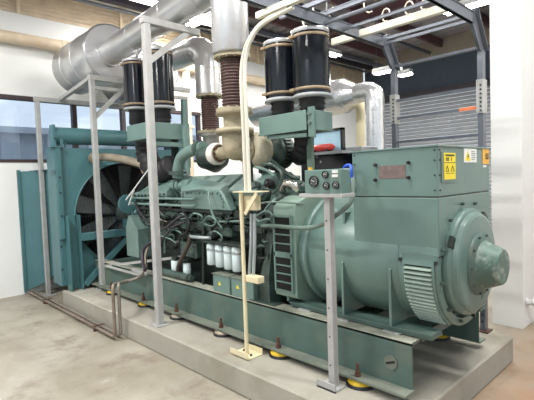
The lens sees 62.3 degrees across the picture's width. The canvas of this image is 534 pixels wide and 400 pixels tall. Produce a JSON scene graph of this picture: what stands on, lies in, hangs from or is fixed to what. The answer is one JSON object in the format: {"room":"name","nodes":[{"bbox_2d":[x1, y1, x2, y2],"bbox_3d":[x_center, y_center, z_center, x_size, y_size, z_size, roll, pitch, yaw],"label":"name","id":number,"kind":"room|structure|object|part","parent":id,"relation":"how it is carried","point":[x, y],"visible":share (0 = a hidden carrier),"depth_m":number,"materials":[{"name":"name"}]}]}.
{"room":"mechanical room","nodes":[
{"label":"mechanical room","id":0,"kind":"room"},
{"bbox_2d":[0,0,364,298],"bbox_3d":[-3.312,-1.134,6.956,17.000,5.000,0.200,-5,4,-44],"label":"wall","id":1,"kind":"structure","parent":0,"point":[24,70],"depth_m":6.59,"materials":[{"name":"white paint"}]},
{"bbox_2d":[0,94,200,161],"bbox_3d":[-3.555,-1.055,6.645,6.210,0.980,0.112,-5,4,-44],"label":"window","id":2,"kind":"structure","parent":1,"relation":"in","point":[73,108],"depth_m":7.07,"materials":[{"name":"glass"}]},
{"bbox_2d":[0,29,264,84],"bbox_3d":[-3.202,-2.359,6.736,17.000,0.186,0.186,-5,4,-44],"label":"pipe","id":3,"kind":"object","parent":1,"relation":"attached to","point":[6,36],"visible":0.34,"depth_m":6.51,"materials":[{"name":"beige paint"}]},
{"bbox_2d":[0,0,363,83],"bbox_3d":[-3.329,-2.995,6.812,17.000,0.470,0.080,-5,4,-44],"label":"trim","id":4,"kind":"structure","parent":1,"relation":"attached to","point":[70,12],"depth_m":7.21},
{"bbox_2d":[181,24,194,175],"bbox_3d":[-1.497,-1.147,8.432,0.180,4.750,0.189,-5,4,-44],"label":"downpipe","id":5,"kind":"object","parent":1,"relation":"attached to","point":[186,74],"visible":0.1,"depth_m":8.34,"materials":[{"name":"beige paint"}]},
{"bbox_2d":[72,0,430,72],"bbox_3d":[-1.828,-3.194,5.235,17.000,0.460,4.110,-5,4,-44],"label":"trim","id":6,"kind":"structure","parent":1,"relation":"attached to","point":[260,32],"depth_m":8.71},
{"bbox_2d":[329,0,421,36],"bbox_3d":[1.148,-3.339,1.551,10.740,0.809,13.728,-5,4,-44],"label":"trim","id":7,"kind":"structure","parent":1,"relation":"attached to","point":[398,4],"depth_m":8.22,"materials":[{"name":"grey painted steel"}]},
{"bbox_2d":[0,281,533,399],"bbox_3d":[1.611,1.535,2.216,17.200,0.200,13.920,-5,4,-44],"label":"floor","id":8,"kind":"structure","parent":0,"point":[47,353],"depth_m":3.85,"materials":[{"name":"concrete"}]},
{"bbox_2d":[33,96,124,296],"bbox_3d":[-2.637,-0.091,6.956,1.825,2.870,0.150,-5,4,-44],"label":"steel post","id":9,"kind":"object","parent":8,"relation":"on","point":[36,100],"visible":0.76,"depth_m":6.37,"materials":[{"name":"grey metal"}]},
{"bbox_3d":[-2.674,-1.492,6.898,1.790,0.065,0.068,-5,4,-44],"label":"arm","id":10,"kind":"part","parent":9,"relation":"part of"},
{"bbox_2d":[27,247,148,337],"bbox_3d":[-2.335,0.969,5.684,0.641,0.860,2.897,-5,4,-44],"label":"pipes","id":11,"kind":"object","parent":8,"relation":"on","point":[114,333],"visible":0.92,"depth_m":4.80,"materials":[{"name":"metal"}]},
{"bbox_2d":[46,124,180,291],"bbox_3d":[-2.018,0.056,6.333,1.955,2.165,0.760,-5,4,-44],"label":"radiator","id":12,"kind":"object","parent":8,"relation":"on","point":[69,170],"visible":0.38,"depth_m":5.95,"materials":[{"name":"teal metal"}]},
{"bbox_2d":[16,169,53,292],"bbox_3d":[-2.584,0.410,6.928,2.102,1.810,0.875,-5,4,-44],"label":"duct","id":13,"kind":"object","parent":12,"relation":"attached to","point":[28,189],"visible":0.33,"depth_m":6.51,"materials":[{"name":"teal metal"}]},
{"bbox_3d":[-2.855,0.215,5.905,0.020,1.820,0.220,-5,4,-44],"label":"frame","id":14,"kind":"part","parent":12,"relation":"part of","materials":[{"name":"teal metal"}]},
{"bbox_3d":[-2.744,0.078,5.764,0.031,2.100,0.132,-5,4,-44],"label":"frame","id":15,"kind":"part","parent":12,"relation":"part of","materials":[{"name":"teal metal"}]},
{"bbox_3d":[-2.716,-0.088,5.749,0.060,1.190,0.150,-5,4,-44],"label":"frame","id":16,"kind":"part","parent":12,"relation":"part of","materials":[{"name":"teal metal"}]},
{"bbox_3d":[-2.533,0.692,5.799,0.160,0.985,0.130,-5,4,-44],"label":"support post","id":17,"kind":"part","parent":12,"relation":"part of","materials":[{"name":"teal metal"}]},
{"bbox_3d":[-2.375,0.062,6.145,0.586,0.300,0.097,-5,4,-44],"label":"blade","id":18,"kind":"part","parent":12,"relation":"part of","materials":[{"name":"black metal"}]},
{"bbox_3d":[-2.355,0.404,6.170,0.592,0.395,0.097,-5,4,-44],"label":"blade","id":19,"kind":"part","parent":12,"relation":"part of","materials":[{"name":"black metal"}]},
{"bbox_3d":[-2.286,-0.152,6.228,0.464,0.565,0.097,-5,4,-44],"label":"blade","id":20,"kind":"part","parent":12,"relation":"part of","materials":[{"name":"black metal"}]},
{"bbox_3d":[-2.133,-0.895,6.402,1.881,0.229,0.224,-5,4,-44],"label":"header tank","id":21,"kind":"part","parent":12,"relation":"part of","materials":[{"name":"teal metal"}]},
{"bbox_3d":[-2.226,0.566,6.299,0.393,0.581,0.080,-4,4,-37],"label":"blade","id":22,"kind":"part","parent":12,"relation":"part of","materials":[{"name":"black metal"}]},
{"bbox_3d":[-2.070,-0.216,6.444,0.035,0.573,0.257,-1,3,27],"label":"blade","id":23,"kind":"part","parent":12,"relation":"part of","materials":[{"name":"black metal"}]},
{"bbox_3d":[-1.877,-0.140,6.622,0.520,0.519,0.097,-5,4,-44],"label":"blade","id":24,"kind":"part","parent":12,"relation":"part of","materials":[{"name":"black metal"}]},
{"bbox_2d":[59,74,190,290],"bbox_3d":[-2.065,-0.265,6.621,1.575,2.790,1.197,-5,4,-44],"label":"steel post","id":25,"kind":"object","parent":8,"relation":"on","point":[90,79],"visible":0.64,"depth_m":5.75,"materials":[{"name":"grey metal"}]},
{"bbox_3d":[-2.649,-1.530,6.088,0.050,0.160,1.125,-5,4,-44],"label":"rail","id":26,"kind":"part","parent":25,"relation":"part of","materials":[{"name":"grey metal"}]},
{"bbox_2d":[52,23,136,94],"bbox_3d":[-2.497,-1.961,6.298,0.742,0.742,1.260,-5,4,-44],"label":"exhaust silencer","id":27,"kind":"object","parent":25,"relation":"on","point":[72,63],"visible":0.66,"depth_m":5.85,"materials":[{"name":"metal"}]},
{"bbox_3d":[-1.738,-1.619,6.187,1.542,0.065,0.073,-5,4,-44],"label":"arm","id":28,"kind":"part","parent":25,"relation":"part of"},
{"bbox_2d":[102,44,178,103],"bbox_3d":[-2.038,-1.917,6.893,0.702,0.702,1.300,-5,4,-44],"label":"exhaust silencer","id":29,"kind":"object","parent":25,"relation":"on","point":[107,94],"visible":0.1,"depth_m":6.76,"materials":[{"name":"metal"}]},
{"bbox_3d":[-1.736,-1.494,6.191,1.450,0.045,0.060,-5,4,-44],"label":"arm","id":30,"kind":"part","parent":25,"relation":"part of"},
{"bbox_2d":[137,302,151,307],"bbox_3d":[-1.365,1.162,4.995,0.196,0.056,0.196,-5,4,-44],"label":"mount","id":31,"kind":"object","parent":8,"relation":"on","point":[141,305],"visible":0.39,"depth_m":4.91,"materials":[{"name":"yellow rubber"}]},
{"bbox_2d":[139,15,199,327],"bbox_3d":[-0.904,-0.269,4.402,0.675,2.940,0.150,-5,4,-44],"label":"steel post","id":32,"kind":"object","parent":8,"relation":"on","point":[146,22],"visible":1,"depth_m":4.21,"materials":[{"name":"grey metal"}]},
{"bbox_3d":[-1.041,1.202,4.293,0.150,0.024,0.150,-5,4,-44],"label":"foot plate","id":33,"kind":"part","parent":32,"relation":"part of","materials":[{"name":"grey metal"}]},
{"bbox_3d":[-0.943,-1.705,4.341,0.644,0.065,0.076,-5,4,-44],"label":"arm","id":34,"kind":"part","parent":32,"relation":"part of"},
{"bbox_2d":[170,314,184,319],"bbox_3d":[-0.893,1.170,4.505,0.196,0.056,0.196,-5,4,-44],"label":"mount","id":35,"kind":"object","parent":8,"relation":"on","point":[172,317],"visible":0.43,"depth_m":4.42,"materials":[{"name":"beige rubber"}]},
{"bbox_2d":[213,330,231,337],"bbox_3d":[-0.387,1.178,3.979,0.196,0.056,0.196,-5,4,-44],"label":"mount","id":36,"kind":"object","parent":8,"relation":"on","point":[216,333],"visible":0.48,"depth_m":3.90,"materials":[{"name":"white rubber"}]},
{"bbox_2d":[230,0,305,360],"bbox_3d":[0.250,-0.055,2.962,0.165,2.574,1.520,-5,4,-44],"label":"stand","id":37,"kind":"object","parent":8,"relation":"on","point":[246,202],"visible":1,"depth_m":3.35,"materials":[{"name":"beige paint"}]},
{"bbox_3d":[-0.180,0.572,3.452,0.033,1.275,0.034,-5,4,-44],"label":"post","id":38,"kind":"part","parent":37,"relation":"part of","materials":[{"name":"beige metal"}]},
{"bbox_2d":[269,350,291,359],"bbox_3d":[0.113,1.187,3.461,0.196,0.056,0.196,-5,4,-44],"label":"mount","id":39,"kind":"object","parent":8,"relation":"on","point":[274,355],"visible":0.48,"depth_m":3.38,"materials":[{"name":"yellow rubber"}]},
{"bbox_2d":[63,284,512,399],"bbox_3d":[-0.332,1.270,4.776,1.920,0.210,4.890,-5,4,-44],"label":"concrete plinth","id":40,"kind":"object","parent":8,"relation":"on","point":[454,368],"visible":0.55,"depth_m":3.39,"materials":[{"name":"grey concrete"}]},
{"bbox_2d":[299,167,354,393],"bbox_3d":[0.400,0.506,2.890,0.146,1.449,0.355,-5,4,-44],"label":"panel","id":41,"kind":"object","parent":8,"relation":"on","point":[328,184],"visible":1,"depth_m":2.85,"materials":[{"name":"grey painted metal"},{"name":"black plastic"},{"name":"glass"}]},
{"bbox_2d":[299,193,354,197],"bbox_3d":[0.385,-0.032,2.866,0.135,0.025,0.355,-5,4,-44],"label":"shelf","id":42,"kind":"object","parent":41,"relation":"attached to","point":[313,195],"depth_m":2.78,"materials":[{"name":"grey metal"}]},
{"bbox_3d":[0.420,0.600,2.881,0.050,1.240,0.048,-5,4,-44],"label":"post","id":43,"kind":"part","parent":41,"relation":"part of","materials":[{"name":"grey metal"}]},
{"bbox_2d":[346,378,373,390],"bbox_3d":[0.623,1.195,2.932,0.196,0.056,0.196,-5,4,-44],"label":"mount","id":44,"kind":"object","parent":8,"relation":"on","point":[352,384],"visible":0.42,"depth_m":2.86,"materials":[{"name":"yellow rubber"}]},
{"bbox_2d":[90,256,486,398],"bbox_3d":[-0.317,0.947,4.689,1.260,0.338,4.730,-5,4,-44],"label":"base frame","id":45,"kind":"object","parent":44,"relation":"on","point":[379,357],"visible":0.51,"depth_m":3.42,"materials":[{"name":"green metal"}]},
{"bbox_2d":[104,257,185,275],"bbox_3d":[-1.558,0.741,5.176,1.577,0.287,0.242,0,4,39],"label":"iron bracket","id":46,"kind":"object","parent":45,"relation":"attached to","point":[137,272],"visible":0.76,"depth_m":5.19,"materials":[{"name":"grey metal"}]},
{"bbox_2d":[88,99,355,305],"bbox_3d":[-0.569,-0.105,4.775,1.149,2.152,4.321,-5,4,-44],"label":"engine","id":47,"kind":"object","parent":45,"relation":"on","point":[199,216],"visible":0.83,"depth_m":4.29,"materials":[{"name":"green metal"}]},
{"bbox_2d":[141,237,162,270],"bbox_3d":[-1.296,0.583,4.901,0.239,0.361,0.254,-4,3,-31],"label":"hose","id":48,"kind":"object","parent":47,"relation":"attached to","point":[148,243],"visible":0.75,"depth_m":4.90,"materials":[{"name":"rubber"}]},
{"bbox_2d":[126,122,190,178],"bbox_3d":[-1.291,-0.532,5.261,0.512,0.725,0.580,-5,4,-44],"label":"box","id":49,"kind":"object","parent":47,"relation":"attached to","point":[167,134],"visible":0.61,"depth_m":5.14,"materials":[{"name":"green metal"}]},
{"bbox_2d":[119,57,145,124],"bbox_3d":[-1.636,-1.325,5.530,0.328,0.853,0.328,-5,4,-44],"label":"filter","id":50,"kind":"object","parent":49,"relation":"on","point":[133,82],"visible":0.73,"depth_m":5.40,"materials":[{"name":"metal"}]},
{"bbox_2d":[122,60,144,106],"bbox_3d":[-1.640,-1.431,5.525,0.300,0.560,0.300,-5,4,-44],"label":"canister","id":51,"kind":"object","parent":50,"relation":"on","point":[133,82],"depth_m":5.39,"materials":[{"name":"black metal"}]},
{"bbox_2d":[144,46,175,122],"bbox_3d":[-1.250,-1.327,5.172,0.344,0.866,0.344,-5,4,-44],"label":"filter","id":52,"kind":"object","parent":49,"relation":"on","point":[163,77],"visible":0.56,"depth_m":5.05,"materials":[{"name":"metal"}]},
{"bbox_2d":[152,49,174,105],"bbox_3d":[-1.253,-1.405,5.168,0.316,0.629,0.316,-5,4,-44],"label":"canister","id":53,"kind":"object","parent":52,"relation":"on","point":[163,77],"depth_m":5.03,"materials":[{"name":"black metal"}]},
{"bbox_3d":[-1.113,-0.462,5.350,0.060,0.565,0.060,-5,4,-44],"label":"support leg","id":54,"kind":"part","parent":49,"relation":"part of","materials":[{"name":"green metal"}]},
{"bbox_3d":[-1.189,0.053,4.918,0.028,0.032,1.316,-5,4,-44],"label":"fuel rail","id":55,"kind":"part","parent":47,"relation":"part of","materials":[{"name":"metal"}]},
{"bbox_3d":[-1.194,-0.017,4.925,0.028,0.032,1.318,-5,4,-44],"label":"fuel rail","id":56,"kind":"part","parent":47,"relation":"part of","materials":[{"name":"green metal"}]},
{"bbox_3d":[-0.952,0.106,4.793,0.068,0.025,1.866,-5,4,-44],"label":"gasket rail","id":57,"kind":"part","parent":47,"relation":"part of","materials":[{"name":"green metal"}]},
{"bbox_3d":[-0.770,0.122,4.641,0.100,0.165,2.550,-5,4,-44],"label":"ledge rail","id":58,"kind":"part","parent":47,"relation":"part of","materials":[{"name":"green metal"}]},
{"bbox_3d":[-0.818,0.249,4.701,0.100,0.050,2.400,-5,4,-44],"label":"rail","id":59,"kind":"part","parent":47,"relation":"part of","materials":[{"name":"green metal"}]},
{"bbox_2d":[199,132,221,144],"bbox_3d":[-0.686,-0.660,5.453,0.300,0.320,0.300,-5,4,-44],"label":"outlet","id":60,"kind":"object","parent":47,"relation":"attached to","point":[209,137],"visible":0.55,"depth_m":5.35,"materials":[{"name":"metal"}]},
{"bbox_2d":[196,92,221,134],"bbox_3d":[-0.700,-1.053,5.433,0.334,0.490,0.334,-5,4,-44],"label":"exhaust bellows","id":61,"kind":"object","parent":60,"relation":"on","point":[210,121],"visible":0.9,"depth_m":5.34,"materials":[{"name":"metal"}]},
{"bbox_2d":[172,37,220,93],"bbox_3d":[-1.151,-1.676,5.849,0.320,0.760,1.540,-5,4,-44],"label":"exhaust pipe","id":62,"kind":"object","parent":61,"relation":"on","point":[197,51],"visible":0.79,"depth_m":5.32,"materials":[{"name":"metal"}]},
{"bbox_3d":[-0.382,0.680,4.063,0.128,0.006,0.253,-5,4,-44],"label":"box lid","id":63,"kind":"part","parent":47,"relation":"part of","materials":[{"name":"green metal"}]},
{"bbox_2d":[216,109,253,160],"bbox_3d":[-0.287,-0.573,3.977,0.344,0.433,0.344,-5,4,-44],"label":"outlet","id":64,"kind":"object","parent":47,"relation":"attached to","point":[231,133],"visible":0.73,"depth_m":3.88,"materials":[{"name":"metal"}]},
{"bbox_2d":[214,51,251,111],"bbox_3d":[-0.304,-1.037,3.954,0.326,0.520,0.326,-5,4,-44],"label":"exhaust bellows","id":65,"kind":"object","parent":64,"relation":"on","point":[229,61],"visible":0.66,"depth_m":3.86,"materials":[{"name":"metal"}]},
{"bbox_2d":[97,0,248,66],"bbox_3d":[-1.158,-1.747,4.817,0.342,0.886,2.806,-5,4,-41],"label":"exhaust pipe","id":66,"kind":"object","parent":65,"relation":"on","point":[229,18],"visible":0.7,"depth_m":4.27,"materials":[{"name":"metal"}]},
{"bbox_3d":[-0.180,0.683,3.853,0.128,0.006,0.302,-5,4,-44],"label":"box lid","id":67,"kind":"part","parent":47,"relation":"part of","materials":[{"name":"green metal"}]},
{"bbox_3d":[0.119,-0.475,4.343,0.440,0.372,0.372,-5,4,-44],"label":"compressor casing","id":68,"kind":"part","parent":47,"relation":"part of","materials":[{"name":"green metal"}]},
{"bbox_2d":[258,106,333,169],"bbox_3d":[0.251,-0.398,3.756,0.333,0.680,0.650,-5,4,-44],"label":"bracket","id":69,"kind":"object","parent":47,"relation":"attached to","point":[308,122],"visible":0.98,"depth_m":3.64,"materials":[{"name":"green metal"}]},
{"bbox_2d":[260,37,299,115],"bbox_3d":[0.129,-1.055,3.864,0.322,0.651,0.322,-5,4,-44],"label":"filter","id":70,"kind":"object","parent":69,"relation":"on","point":[277,51],"visible":0.8,"depth_m":3.73,"materials":[{"name":"metal"}]},
{"bbox_2d":[264,41,292,98],"bbox_3d":[0.127,-1.112,3.861,0.294,0.458,0.294,-5,4,-44],"label":"canister","id":71,"kind":"object","parent":70,"relation":"on","point":[277,54],"depth_m":3.73,"materials":[{"name":"black metal"}]},
{"bbox_2d":[288,25,331,110],"bbox_3d":[0.364,-1.060,3.634,0.334,0.666,0.334,-5,4,-44],"label":"filter","id":72,"kind":"object","parent":69,"relation":"on","point":[310,43],"visible":0.97,"depth_m":3.50,"materials":[{"name":"metal"}]},
{"bbox_2d":[292,29,330,95],"bbox_3d":[0.362,-1.109,3.631,0.306,0.488,0.306,-5,4,-44],"label":"canister","id":73,"kind":"object","parent":72,"relation":"on","point":[310,47],"depth_m":3.50,"materials":[{"name":"black metal"}]},
{"bbox_3d":[0.380,-0.320,3.826,0.040,0.508,0.050,-5,4,-44],"label":"support leg","id":74,"kind":"part","parent":69,"relation":"part of","materials":[{"name":"green metal"}]},
{"bbox_2d":[343,164,352,183],"bbox_3d":[0.557,-0.179,3.012,0.039,0.140,0.095,-3,3,-27],"label":"cable","id":75,"kind":"object","parent":47,"relation":"attached to","point":[345,166],"visible":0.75,"depth_m":2.98,"materials":[{"name":"plastic"}]},
{"bbox_3d":[0.643,0.834,3.147,0.140,0.025,1.180,-5,4,-44],"label":"foot rail","id":76,"kind":"part","parent":45,"relation":"part of","materials":[{"name":"green metal"}]},
{"bbox_2d":[272,145,509,337],"bbox_3d":[0.930,0.245,3.323,0.952,1.207,1.580,-5,4,-44],"label":"alternator","id":77,"kind":"object","parent":45,"relation":"on","point":[416,237],"visible":0.94,"depth_m":2.87,"materials":[{"name":"green metal"}]},
{"bbox_2d":[272,215,294,293],"bbox_3d":[0.133,0.426,3.497,0.024,0.610,0.203,-5,4,-44],"label":"vent","id":78,"kind":"object","parent":77,"relation":"attached to","point":[283,239],"depth_m":3.49,"materials":[{"name":"metal"}]},
{"bbox_3d":[0.635,0.816,3.139,0.140,0.012,1.180,-5,4,-44],"label":"foot plate","id":79,"kind":"part","parent":77,"relation":"part of","materials":[{"name":"green metal"}]},
{"bbox_3d":[1.093,-0.350,3.114,0.845,0.010,0.628,-5,4,-44],"label":"lid","id":80,"kind":"part","parent":77,"relation":"part of","materials":[{"name":"green metal"}]},
{"bbox_3d":[0.958,0.354,2.741,0.070,0.050,0.230,-5,4,-44],"label":"skirt plate","id":81,"kind":"part","parent":77,"relation":"part of","materials":[{"name":"green metal"}]},
{"bbox_3d":[1.120,-0.203,2.713,0.220,0.186,0.006,-5,4,-44],"label":"guard frame","id":82,"kind":"part","parent":77,"relation":"part of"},
{"bbox_2d":[445,154,455,173],"bbox_3d":[1.123,-0.221,2.706,0.152,0.116,0.002,-5,4,-44],"label":"print","id":83,"kind":"object","parent":77,"relation":"attached to","point":[450,159],"depth_m":2.71,"materials":[{"name":"black"}]},
{"bbox_2d":[355,102,365,145],"bbox_3d":[1.080,-0.106,5.949,0.140,2.740,0.636,-5,4,-44],"label":"drain pipe","id":84,"kind":"object","parent":8,"relation":"on","point":[360,108],"visible":0.24,"depth_m":5.67,"materials":[{"name":"beige paint"}]},
{"bbox_2d":[240,0,492,333],"bbox_3d":[0.736,-0.146,3.261,2.390,2.691,0.910,-5,4,-44],"label":"steel frame","id":85,"kind":"object","parent":8,"relation":"on","point":[473,17],"visible":0.59,"depth_m":3.70,"materials":[{"name":"black metal"}]},
{"bbox_2d":[279,0,330,19],"bbox_3d":[0.671,-1.472,2.997,0.030,0.030,1.620,-5,4,-44],"label":"ceiling light","id":86,"kind":"object","parent":85,"relation":"on","point":[316,2],"visible":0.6,"depth_m":3.32,"materials":[{"name":"white plastic"}]},
{"bbox_3d":[0.435,-1.429,3.513,1.860,0.090,0.040,-5,4,-44],"label":"overhead rail","id":87,"kind":"part","parent":85,"relation":"part of","materials":[{"name":"grey metal"}]},
{"bbox_2d":[303,0,369,23],"bbox_3d":[0.875,-1.510,3.179,0.040,0.035,1.600,-5,4,-44],"label":"ceiling light","id":88,"kind":"object","parent":85,"relation":"on","point":[351,3],"visible":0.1,"depth_m":3.45,"materials":[{"name":"white plastic"}]},
{"bbox_2d":[331,6,446,45],"bbox_3d":[0.991,-1.452,3.688,0.045,0.060,1.110,-5,4,-44],"label":"channel","id":89,"kind":"object","parent":85,"relation":"attached to","point":[435,10],"visible":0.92,"depth_m":3.62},
{"bbox_3d":[1.188,-1.406,4.216,0.253,0.305,0.057,-5,4,-44],"label":"elbow plate","id":90,"kind":"part","parent":85,"relation":"part of","materials":[{"name":"grey metal"}]},
{"bbox_3d":[1.276,-0.073,4.346,0.060,2.380,0.044,-5,4,-44],"label":"vertical rail","id":91,"kind":"part","parent":85,"relation":"part of","materials":[{"name":"grey metal"}]},
{"bbox_3d":[1.248,-0.881,4.305,0.090,0.280,0.056,-5,4,-44],"label":"splice plate","id":92,"kind":"part","parent":85,"relation":"part of","materials":[{"name":"white metal"}]},
{"bbox_3d":[0.889,-1.411,2.826,2.160,0.090,0.040,-5,4,-44],"label":"overhead rail","id":93,"kind":"part","parent":85,"relation":"part of","materials":[{"name":"grey metal"}]},
{"bbox_3d":[1.750,-1.396,3.633,0.253,0.305,0.057,-5,4,-44],"label":"elbow plate","id":94,"kind":"part","parent":85,"relation":"part of","materials":[{"name":"grey metal"}]},
{"bbox_3d":[1.810,-0.872,3.722,0.090,0.280,0.056,-5,4,-44],"label":"splice plate","id":95,"kind":"part","parent":85,"relation":"part of","materials":[{"name":"white metal"}]},
{"bbox_3d":[1.838,-0.064,3.763,0.060,2.380,0.044,-5,4,-44],"label":"vertical rail","id":96,"kind":"part","parent":85,"relation":"part of","materials":[{"name":"grey metal"}]},
{"bbox_2d":[433,335,450,340],"bbox_3d":[1.439,1.127,3.717,0.196,0.056,0.196,-5,4,-44],"label":"mount","id":97,"kind":"object","parent":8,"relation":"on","point":[442,337],"visible":0.21,"depth_m":3.63,"materials":[{"name":"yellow metal"}]},
{"bbox_3d":[1.019,0.361,4.752,0.200,1.531,0.223,-5,4,-44],"label":"tray stand","id":98,"kind":"object","parent":8,"relation":"on","visible":0},
{"bbox_2d":[301,127,352,186],"bbox_3d":[0.899,0.033,4.776,0.600,1.593,1.040,-5,4,-44],"label":"machine","id":99,"kind":"object","parent":98,"relation":"attached to","point":[336,137],"visible":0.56,"depth_m":4.66,"materials":[{"name":"metal"}]},
{"bbox_2d":[314,143,338,155],"bbox_3d":[0.634,-0.527,4.656,0.080,0.130,0.463,-5,4,-44],"label":"cylinder","id":100,"kind":"object","parent":99,"relation":"on","point":[322,147],"visible":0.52,"depth_m":4.63,"materials":[{"name":"paint"}]},
{"bbox_3d":[0.587,-0.555,4.703,0.076,0.076,0.330,-5,4,-44],"label":"tank","id":101,"kind":"part","parent":100,"relation":"part of","materials":[{"name":"red metal"}]},
{"bbox_3d":[0.648,-0.608,4.728,0.010,0.248,0.379,-5,4,-44],"label":"pale blue panel","id":102,"kind":"part","parent":99,"relation":"part of","materials":[{"name":"blue plastic"}]},
{"bbox_2d":[346,146,377,150],"bbox_3d":[0.985,-0.504,4.705,0.310,0.202,0.263,-5,4,-44],"label":"tray","id":103,"kind":"object","parent":98,"relation":"on","point":[355,148],"visible":0.27,"depth_m":4.58,"materials":[{"name":"grey metal"}]},
{"bbox_2d":[248,0,489,59],"bbox_3d":[1.393,-3.666,1.991,17.200,0.647,14.020,-5,4,-44],"label":"ceiling","id":104,"kind":"structure","parent":0,"point":[485,9],"depth_m":9.85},
{"bbox_2d":[132,0,158,5],"bbox_3d":[-1.821,-3.285,6.832,1.200,0.486,0.220,-5,4,-44],"label":"ceiling light","id":105,"kind":"object","parent":104,"relation":"hanging from","point":[151,1],"visible":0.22,"depth_m":6.79,"materials":[{"name":"white paint"}]},
{"bbox_2d":[184,20,200,26],"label":"ceiling light","id":106,"kind":"object","parent":104,"relation":"hanging from","point":[195,24],"depth_m":7.69,"materials":[{"name":"white paint"}]},
{"bbox_2d":[190,13,210,25],"bbox_3d":[-1.012,-3.269,7.358,1.200,0.644,0.220,-5,4,-44],"label":"ceiling light","id":107,"kind":"object","parent":104,"relation":"hanging from","point":[202,18],"visible":0.18,"depth_m":7.26,"materials":[{"name":"white paint"}]},
{"bbox_2d":[203,9,210,15],"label":"ceiling light","id":108,"kind":"object","parent":104,"relation":"hanging from","point":[207,12],"depth_m":7.26,"materials":[{"name":"white paint"}]},
{"bbox_2d":[248,2,385,148],"bbox_3d":[0.586,-1.919,5.871,0.430,4.600,2.140,-5,4,-44],"label":"duct","id":109,"kind":"object","parent":104,"relation":"hanging from","point":[346,95],"visible":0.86,"depth_m":5.28,"materials":[{"name":"metal"}]},
{"bbox_2d":[329,34,342,57],"bbox_3d":[1.301,-3.398,9.180,0.600,0.756,0.220,-5,4,-44],"label":"ceiling light","id":110,"kind":"object","parent":104,"relation":"hanging from","point":[334,53],"visible":0.46,"depth_m":9.22,"materials":[{"name":"white paint"}]},
{"bbox_2d":[371,14,402,74],"bbox_3d":[2.487,-3.264,9.193,0.220,1.203,0.620,-5,4,-44],"label":"ceiling light","id":111,"kind":"object","parent":104,"relation":"hanging from","point":[385,69],"visible":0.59,"depth_m":9.23,"materials":[{"name":"white paint"}]},
{"bbox_2d":[398,26,413,76],"bbox_3d":[2.984,-3.299,9.579,0.220,1.200,0.300,-5,4,-44],"label":"ceiling light","id":112,"kind":"object","parent":104,"relation":"hanging from","point":[407,72],"visible":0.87,"depth_m":9.54,"materials":[{"name":"white paint"}]},
{"bbox_2d":[444,0,489,15],"bbox_3d":[3.154,-3.386,6.546,0.220,0.964,1.100,-5,4,-44],"label":"ceiling light","id":113,"kind":"object","parent":104,"relation":"hanging from","point":[471,4],"visible":0.54,"depth_m":6.59,"materials":[{"name":"white paint"}]},
{"bbox_2d":[365,25,489,96],"bbox_3d":[7.679,-2.269,7.861,0.200,6.400,13.720,-5,4,-44],"label":"wall","id":114,"kind":"structure","parent":0,"point":[459,68],"depth_m":11.11,"materials":[{"name":"paint"}]},
{"bbox_2d":[98,0,372,69],"bbox_3d":[-3.177,-3.296,6.628,17.000,0.220,0.130,-5,4,-44],"label":"trim","id":115,"kind":"structure","parent":114,"relation":"attached to","point":[129,4],"depth_m":8.53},
{"bbox_2d":[248,0,489,58],"bbox_3d":[0.491,-3.503,2.798,17.000,0.577,9.170,-5,4,-44],"label":"trim","id":116,"kind":"structure","parent":114,"relation":"attached to","point":[286,23],"depth_m":9.63,"materials":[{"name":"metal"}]},
{"bbox_2d":[385,78,491,227],"bbox_3d":[4.720,-0.963,10.864,0.262,3.700,4.920,-5,4,-44],"label":"door","id":117,"kind":"structure","parent":114,"relation":"in","point":[469,141],"depth_m":11.14,"materials":[{"name":"grey metal"}]},
{"bbox_2d":[489,0,533,328],"bbox_3d":[2.672,-1.731,4.669,0.885,6.000,0.287,-5,4,-44],"label":"wall column","id":118,"kind":"structure","parent":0,"point":[511,21],"depth_m":4.43,"materials":[{"name":"white paint"}]},
{"bbox_2d":[526,298,533,306],"bbox_3d":[2.665,1.033,4.446,0.093,0.092,0.098,-5,4,-44],"label":"fitting","id":119,"kind":"object","parent":118,"relation":"attached to","point":[528,301],"visible":1,"depth_m":4.44,"materials":[{"name":"paint"}]},
{"label":"outside","id":120,"kind":"structure","parent":0,"visible":0},
{"bbox_3d":[-9.322,1.213,17.020,50.000,0.230,22.580,-5,4,-44],"label":"ground","id":121,"kind":"structure","parent":120,"visible":0},
{"bbox_2d":[0,126,195,159],"bbox_3d":[-5.944,-0.278,11.211,15.000,3.050,0.600,-5,4,-44],"label":"neighbouring building","id":122,"kind":"structure","parent":121,"relation":"on","point":[15,142],"depth_m":11.00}
]}

